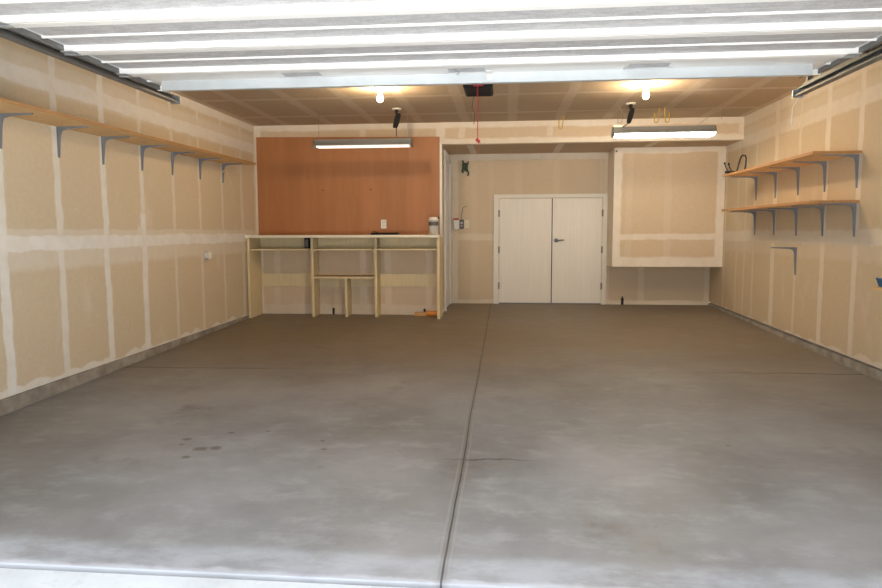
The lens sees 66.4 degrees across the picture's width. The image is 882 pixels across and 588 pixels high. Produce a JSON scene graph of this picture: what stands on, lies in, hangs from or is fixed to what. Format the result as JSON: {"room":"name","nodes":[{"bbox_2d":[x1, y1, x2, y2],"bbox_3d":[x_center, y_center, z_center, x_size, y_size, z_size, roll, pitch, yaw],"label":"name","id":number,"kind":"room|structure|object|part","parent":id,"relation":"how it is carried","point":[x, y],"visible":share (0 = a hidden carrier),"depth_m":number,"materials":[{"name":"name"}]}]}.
{"room":"garage","nodes":[
{"label":"garage","id":0,"kind":"room"},
{"bbox_2d":[0,37,256,399],"bbox_3d":[-2.955,-0.701,6.060,0.140,2.602,6.970,0,5,6],"label":"wall","id":1,"kind":"structure","parent":0,"point":[100,264],"depth_m":5.84,"materials":[{"name":"paint"}]},
{"bbox_2d":[0,315,248,415],"bbox_3d":[-2.949,0.719,6.146,0.152,0.324,6.880,0,5,6],"label":"baseboard","id":2,"kind":"structure","parent":1,"relation":"attached to","point":[12,403],"depth_m":5.55,"materials":[{"name":"concrete"}]},
{"bbox_2d":[0,98,255,182],"bbox_3d":[-2.739,-1.234,5.697,0.354,0.288,5.490,0,5,6],"label":"wall shelf","id":3,"kind":"object","parent":1,"relation":"attached to","point":[8,108],"visible":1,"depth_m":5.52,"materials":[{"name":"brown wood"}]},
{"bbox_2d":[204,251,211,259],"bbox_3d":[-2.689,-0.446,7.788,0.060,0.110,0.112,0,5,6],"label":"peg","id":4,"kind":"object","parent":1,"relation":"attached to","point":[207,255],"visible":1,"depth_m":7.76,"materials":[{"name":"white plastic"}]},
{"bbox_3d":[-2.689,-0.446,7.788,0.060,0.087,0.088,0,5,6],"label":"knob","id":5,"kind":"part","parent":4,"relation":"part of","materials":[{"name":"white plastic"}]},
{"bbox_2d":[0,303,881,587],"bbox_3d":[0.412,0.671,6.566,6.760,0.339,8.230,0,5,6],"label":"floor","id":6,"kind":"structure","parent":0,"point":[476,445],"depth_m":3.80,"materials":[{"name":"concrete"}]},
{"bbox_2d":[245,235,442,318],"bbox_3d":[-1.288,-0.240,9.088,2.596,1.108,0.448,0,5,6],"label":"workbench","id":7,"kind":"object","parent":6,"relation":"on","point":[257,279],"depth_m":9.19,"materials":[{"name":"wood"}]},
{"bbox_3d":[-2.546,-0.231,9.221,0.036,1.074,0.428,0,5,6],"label":"panel","id":8,"kind":"part","parent":7,"relation":"part of","materials":[{"name":"paint"}]},
{"bbox_3d":[-2.116,-0.707,9.341,0.787,0.148,0.020,0,5,6],"label":"rail","id":9,"kind":"part","parent":7,"relation":"part of","materials":[{"name":"paint"}]},
{"bbox_3d":[-2.115,-0.198,9.388,0.787,0.174,0.020,0,5,6],"label":"rail","id":10,"kind":"part","parent":7,"relation":"part of","materials":[{"name":"paint"}]},
{"bbox_3d":[-1.798,-0.683,9.060,0.065,0.145,0.064,0,5,6],"label":"power strip","id":11,"kind":"part","parent":7,"relation":"part of","materials":[{"name":"black plastic"}]},
{"bbox_2d":[245,235,442,237],"bbox_3d":[-1.290,-0.774,9.038,2.596,0.034,0.448,0,5,6],"label":"countertop","id":12,"kind":"structure","parent":7,"relation":"on","point":[246,236],"depth_m":8.82,"materials":[{"name":"laminate"}]},
{"bbox_3d":[-1.279,-0.703,9.260,0.824,0.148,0.020,0,5,6],"label":"rail","id":13,"kind":"part","parent":7,"relation":"part of","materials":[{"name":"paint"}]},
{"bbox_3d":[-1.277,-0.194,9.307,0.824,0.174,0.020,0,5,6],"label":"rail","id":14,"kind":"part","parent":7,"relation":"part of","materials":[{"name":"paint"}]},
{"bbox_2d":[371,233,398,234],"bbox_3d":[-0.748,-0.807,9.029,0.360,0.028,0.140,0,5,6],"label":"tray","id":15,"kind":"object","parent":7,"relation":"on","point":[371,233],"visible":1,"depth_m":8.96,"materials":[{"name":"black plastic"}]},
{"bbox_3d":[-0.424,-0.189,9.224,0.817,0.174,0.020,0,5,6],"label":"rail","id":16,"kind":"part","parent":7,"relation":"part of","materials":[{"name":"paint"}]},
{"bbox_3d":[-0.426,-0.698,9.177,0.817,0.148,0.020,0,5,6],"label":"rail","id":17,"kind":"part","parent":7,"relation":"part of","materials":[{"name":"paint"}]},
{"bbox_2d":[429,217,438,234],"bbox_3d":[-0.095,-0.904,8.936,0.143,0.235,0.136,0,5,6],"label":"paint can","id":18,"kind":"object","parent":7,"relation":"on","point":[433,221],"visible":1,"depth_m":8.88,"materials":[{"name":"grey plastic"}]},
{"bbox_3d":[-0.015,-0.219,9.001,0.036,1.073,0.378,0,5,6],"label":"panel","id":19,"kind":"part","parent":7,"relation":"part of","materials":[{"name":"paint"}]},
{"bbox_2d":[415,311,436,315],"bbox_3d":[-0.204,0.262,9.152,0.310,0.075,0.088,0,5,6],"label":"tool","id":20,"kind":"object","parent":6,"relation":"on","point":[427,313],"visible":0.88,"depth_m":9.12,"materials":[{"name":"plastic"}]},
{"bbox_3d":[-0.277,0.272,9.179,0.160,0.050,0.050,0,5,6],"label":"blade","id":21,"kind":"part","parent":20,"relation":"part of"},
{"bbox_2d":[442,146,448,311],"bbox_3d":[0.013,-0.887,9.822,0.120,2.375,1.135,0,5,6],"label":"wall","id":22,"kind":"structure","parent":0,"point":[443,149],"depth_m":9.38,"materials":[{"name":"paint"}]},
{"bbox_2d":[444,150,450,310],"bbox_3d":[0.100,-0.919,9.930,0.031,2.261,0.870,0,5,6],"label":"door","id":23,"kind":"structure","parent":22,"relation":"in","point":[447,161],"depth_m":9.90,"materials":[{"name":"white wood"}]},
{"bbox_2d":[173,75,817,125],"bbox_3d":[0.395,-2.135,6.233,6.760,0.200,8.225,0,5,6],"label":"ceiling","id":24,"kind":"structure","parent":0,"point":[738,97],"depth_m":7.58,"materials":[{"name":"paint"}]},
{"bbox_2d":[0,28,180,103],"bbox_3d":[-2.298,-0.476,4.239,0.111,2.717,2.697,0,5,6],"label":"door track","id":25,"kind":"object","parent":24,"relation":"attached to","point":[7,34],"visible":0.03,"depth_m":4.30,"materials":[{"name":"metal"}]},
{"bbox_2d":[0,0,881,91],"bbox_3d":[0.127,-1.406,3.716,4.796,0.101,2.202,0,5,6],"label":"garage door","id":26,"kind":"structure","parent":25,"relation":"attached to","point":[160,45],"depth_m":3.73,"materials":[{"name":"white metal"}]},
{"bbox_3d":[-1.587,-1.515,4.712,1.015,0.013,0.380,0,5,6],"label":"stiffening plate","id":27,"kind":"part","parent":26,"relation":"part of","materials":[{"name":"white metal"}]},
{"bbox_3d":[0.048,-1.343,2.900,4.700,0.040,0.557,0,5,6],"label":"door","id":28,"kind":"part","parent":26,"relation":"part of","materials":[{"name":"white metal"}]},
{"bbox_3d":[-0.390,-1.508,4.596,0.900,0.013,0.380,0,5,6],"label":"stiffening plate","id":29,"kind":"part","parent":26,"relation":"part of","materials":[{"name":"white metal"}]},
{"bbox_3d":[0.101,-1.394,3.450,4.700,0.040,0.537,0,5,6],"label":"door","id":30,"kind":"part","parent":26,"relation":"part of","materials":[{"name":"white metal"}]},
{"bbox_3d":[0.155,-1.445,4.000,4.700,0.040,0.557,0,5,6],"label":"door","id":31,"kind":"part","parent":26,"relation":"part of","materials":[{"name":"white metal"}]},
{"bbox_3d":[0.208,-1.496,4.545,4.700,0.040,0.527,0,5,6],"label":"door","id":32,"kind":"part","parent":26,"relation":"part of","materials":[{"name":"white metal"}]},
{"bbox_3d":[0.765,-1.501,4.484,0.960,0.013,0.380,0,5,6],"label":"stiffening plate","id":33,"kind":"part","parent":26,"relation":"part of","materials":[{"name":"white metal"}]},
{"bbox_3d":[1.996,-1.494,4.364,1.025,0.013,0.380,0,5,6],"label":"stiffening plate","id":34,"kind":"part","parent":26,"relation":"part of","materials":[{"name":"white metal"}]},
{"bbox_2d":[313,110,412,186],"bbox_3d":[-0.945,-1.734,8.138,1.198,0.940,0.213,0,5,6],"label":"fluorescent light","id":35,"kind":"object","parent":24,"relation":"hanging from","point":[383,142],"visible":1,"depth_m":8.09,"materials":[{"name":"metal"}]},
{"bbox_2d":[374,87,385,101],"bbox_3d":[-0.613,-2.008,6.785,0.116,0.148,0.116,0,5,6],"label":"lamp","id":36,"kind":"object","parent":24,"relation":"attached to","point":[380,89],"visible":0.94,"depth_m":6.76,"materials":[{"name":"glass"}]},
{"bbox_3d":[-0.613,-1.980,6.787,0.062,0.092,0.062,0,5,6],"label":"bulb","id":37,"kind":"part","parent":36,"relation":"part of","materials":[{"name":"white glass"}]},
{"bbox_2d":[463,84,492,117],"bbox_3d":[0.216,-1.642,4.395,0.269,0.440,3.953,0,5,4],"label":"garage door opener","id":38,"kind":"object","parent":24,"relation":"hanging from","point":[470,90],"visible":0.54,"depth_m":6.03,"materials":[{"name":"black plastic"}]},
{"bbox_2d":[475,84,479,152],"bbox_3d":[0.292,-1.448,5.336,0.041,0.659,0.020,0,5,6],"label":"cord","id":39,"kind":"object","parent":38,"relation":"hanging from","point":[476,139],"visible":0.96,"depth_m":5.34,"materials":[{"name":"red fabric"}]},
{"bbox_3d":[0.290,-1.506,5.331,0.008,0.544,0.007,0,5,6],"label":"cord","id":40,"kind":"part","parent":39,"relation":"part of","materials":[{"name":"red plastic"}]},
{"bbox_2d":[640,83,651,98],"bbox_3d":[2.031,-2.007,6.679,0.116,0.148,0.116,0,5,6],"label":"lamp","id":41,"kind":"object","parent":24,"relation":"attached to","point":[645,86],"visible":1,"depth_m":6.66,"materials":[{"name":"glass"}]},
{"bbox_3d":[2.031,-1.979,6.681,0.062,0.092,0.062,0,5,6],"label":"bulb","id":42,"kind":"part","parent":41,"relation":"part of","materials":[{"name":"white glass"}]},
{"bbox_2d":[611,104,725,137],"bbox_3d":[2.620,-1.994,7.726,1.280,0.374,0.193,0,5,6],"label":"fluorescent light","id":43,"kind":"object","parent":24,"relation":"hanging from","point":[618,131],"visible":1,"depth_m":7.70,"materials":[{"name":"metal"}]},
{"bbox_2d":[792,44,881,97],"bbox_3d":[2.676,-0.462,3.907,0.111,2.717,2.997,0,5,6],"label":"door track","id":44,"kind":"object","parent":24,"relation":"hanging from","point":[874,55],"visible":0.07,"depth_m":4.64,"materials":[{"name":"metal"}]},
{"bbox_2d":[254,117,743,314],"bbox_3d":[0.668,-0.967,9.118,6.480,2.660,0.120,0,5,6],"label":"wall","id":45,"kind":"structure","parent":0,"point":[276,299],"depth_m":9.20,"materials":[{"name":"paint"}]},
{"bbox_2d":[256,137,441,234],"bbox_3d":[-1.258,-0.931,9.240,2.562,2.438,0.016,0,5,6],"label":"wall panel","id":46,"kind":"object","parent":45,"relation":"attached to","point":[303,189],"visible":0.94,"depth_m":9.19,"materials":[{"name":"wood"}]},
{"bbox_2d":[381,220,386,227],"bbox_3d":[-0.780,-0.953,9.181,0.075,0.120,0.013,0,5,6],"label":"wall outlet","id":47,"kind":"object","parent":46,"relation":"attached to","point":[383,222],"visible":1,"depth_m":9.18,"materials":[{"name":"white plastic"}]},
{"bbox_3d":[0.001,-0.865,9.123,0.032,2.320,0.015,0,5,6],"label":"edge trim","id":48,"kind":"part","parent":46,"relation":"part of","materials":[{"name":"white paint"}]},
{"bbox_2d":[449,152,709,304],"bbox_3d":[2.015,-0.997,10.260,4.020,2.500,0.140,0,5,6],"label":"wall","id":49,"kind":"structure","parent":0,"point":[539,173],"depth_m":10.21,"materials":[{"name":"paint"}]},
{"bbox_2d":[453,218,458,228],"bbox_3d":[0.236,-1.075,10.319,0.090,0.167,0.068,0,5,6],"label":"box","id":50,"kind":"object","parent":49,"relation":"attached to","point":[456,220],"visible":1,"depth_m":10.29,"materials":[{"name":"white plastic"}]},
{"bbox_2d":[460,220,463,228],"bbox_3d":[0.317,-1.068,10.328,0.063,0.140,0.036,0,5,6],"label":"wall control","id":51,"kind":"object","parent":49,"relation":"attached to","point":[461,221],"visible":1,"depth_m":10.32,"materials":[{"name":"grey plastic"}]},
{"bbox_2d":[461,160,468,175],"bbox_3d":[0.370,-1.911,10.242,0.114,0.240,0.080,-2,6,-23],"label":"ornament","id":52,"kind":"object","parent":49,"relation":"attached to","point":[464,165],"visible":1,"depth_m":10.22,"materials":[{"name":"metal"}]},
{"bbox_2d":[464,220,468,227],"bbox_3d":[0.394,-1.073,10.328,0.076,0.120,0.020,0,5,6],"label":"light switch","id":53,"kind":"object","parent":49,"relation":"attached to","point":[466,222],"visible":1,"depth_m":10.33,"materials":[{"name":"beige plastic"}]},
{"bbox_2d":[493,194,607,304],"bbox_3d":[1.648,-0.674,10.217,1.702,1.668,0.074,0,5,6],"label":"door","id":54,"kind":"structure","parent":49,"relation":"in","point":[548,248],"depth_m":10.24,"materials":[{"name":"white paint"}]},
{"bbox_3d":[1.659,0.144,10.318,1.540,0.015,0.023,0,5,6],"label":"sill","id":55,"kind":"part","parent":54,"relation":"part of","materials":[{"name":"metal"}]},
{"bbox_2d":[442,141,737,154],"bbox_3d":[2.009,-2.120,9.513,3.900,0.125,1.135,0,5,6],"label":"ceiling","id":56,"kind":"structure","parent":0,"point":[562,147],"depth_m":9.38,"materials":[{"name":"paint"}]},
{"bbox_2d":[606,146,725,266],"bbox_3d":[3.224,-1.243,9.759,1.520,1.675,0.575,0,5,6],"label":"wall","id":57,"kind":"structure","parent":0,"point":[666,204],"depth_m":9.48,"materials":[{"name":"paint"}]},
{"bbox_2d":[709,60,881,368],"bbox_3d":[3.694,-0.718,6.044,0.140,2.608,8.225,0,5,6],"label":"wall","id":58,"kind":"structure","parent":0,"point":[830,302],"depth_m":6.65,"materials":[{"name":"paint"}]},
{"bbox_2d":[770,247,796,274],"bbox_3d":[3.591,-0.345,7.075,0.260,0.290,0.022,0,5,6],"label":"shelf bracket","id":59,"kind":"object","parent":58,"relation":"attached to","point":[794,249],"visible":1,"depth_m":7.05,"materials":[{"name":"grey metal"}]},
{"bbox_2d":[722,200,859,236],"bbox_3d":[3.518,-0.765,7.042,0.404,0.313,2.447,0,5,6],"label":"wall shelf","id":60,"kind":"object","parent":58,"relation":"attached to","point":[820,204],"visible":1,"depth_m":6.46,"materials":[{"name":"brown wood"}]},
{"bbox_2d":[723,151,861,199],"bbox_3d":[3.517,-1.184,7.004,0.404,0.313,2.447,0,5,6],"label":"wall shelf","id":61,"kind":"object","parent":58,"relation":"attached to","point":[820,157],"visible":1,"depth_m":6.53,"materials":[{"name":"brown wood"}]},
{"bbox_2d":[724,155,746,173],"bbox_3d":[3.480,-1.537,7.974,0.286,0.212,0.160,0,5,6],"label":"hook","id":62,"kind":"object","parent":61,"relation":"on","point":[727,171],"visible":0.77,"depth_m":7.96,"materials":[{"name":"black metal"}]},
{"bbox_2d":[708,303,881,381],"bbox_3d":[3.692,0.683,6.129,0.146,0.354,8.135,0,5,6],"label":"baseboard","id":63,"kind":"structure","parent":58,"relation":"attached to","point":[871,371],"depth_m":6.53,"materials":[{"name":"concrete"}]},
{"bbox_2d":[871,287,881,290],"bbox_3d":[3.462,0.041,5.171,0.145,0.164,0.330,0,5,6],"label":"wood ledge","id":64,"kind":"object","parent":58,"relation":"attached to","point":[873,288],"visible":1,"depth_m":5.27,"materials":[{"name":"brown wood"}]},
{"bbox_2d":[876,277,881,286],"bbox_3d":[3.469,-0.079,5.154,0.128,0.075,0.300,0,5,6],"label":"holder","id":65,"kind":"object","parent":64,"relation":"on","point":[878,279],"visible":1,"depth_m":5.27,"materials":[{"name":"plastic"}]},
{"label":"outside","id":66,"kind":"structure","parent":0,"visible":0},
{"bbox_2d":[0,568,404,587],"bbox_3d":[-0.558,1.907,-5.645,18.000,0.138,16.352,0,5,6],"label":"driveway","id":67,"kind":"structure","parent":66,"point":[9,578],"depth_m":2.53,"materials":[{"name":"concrete"}]}
]}

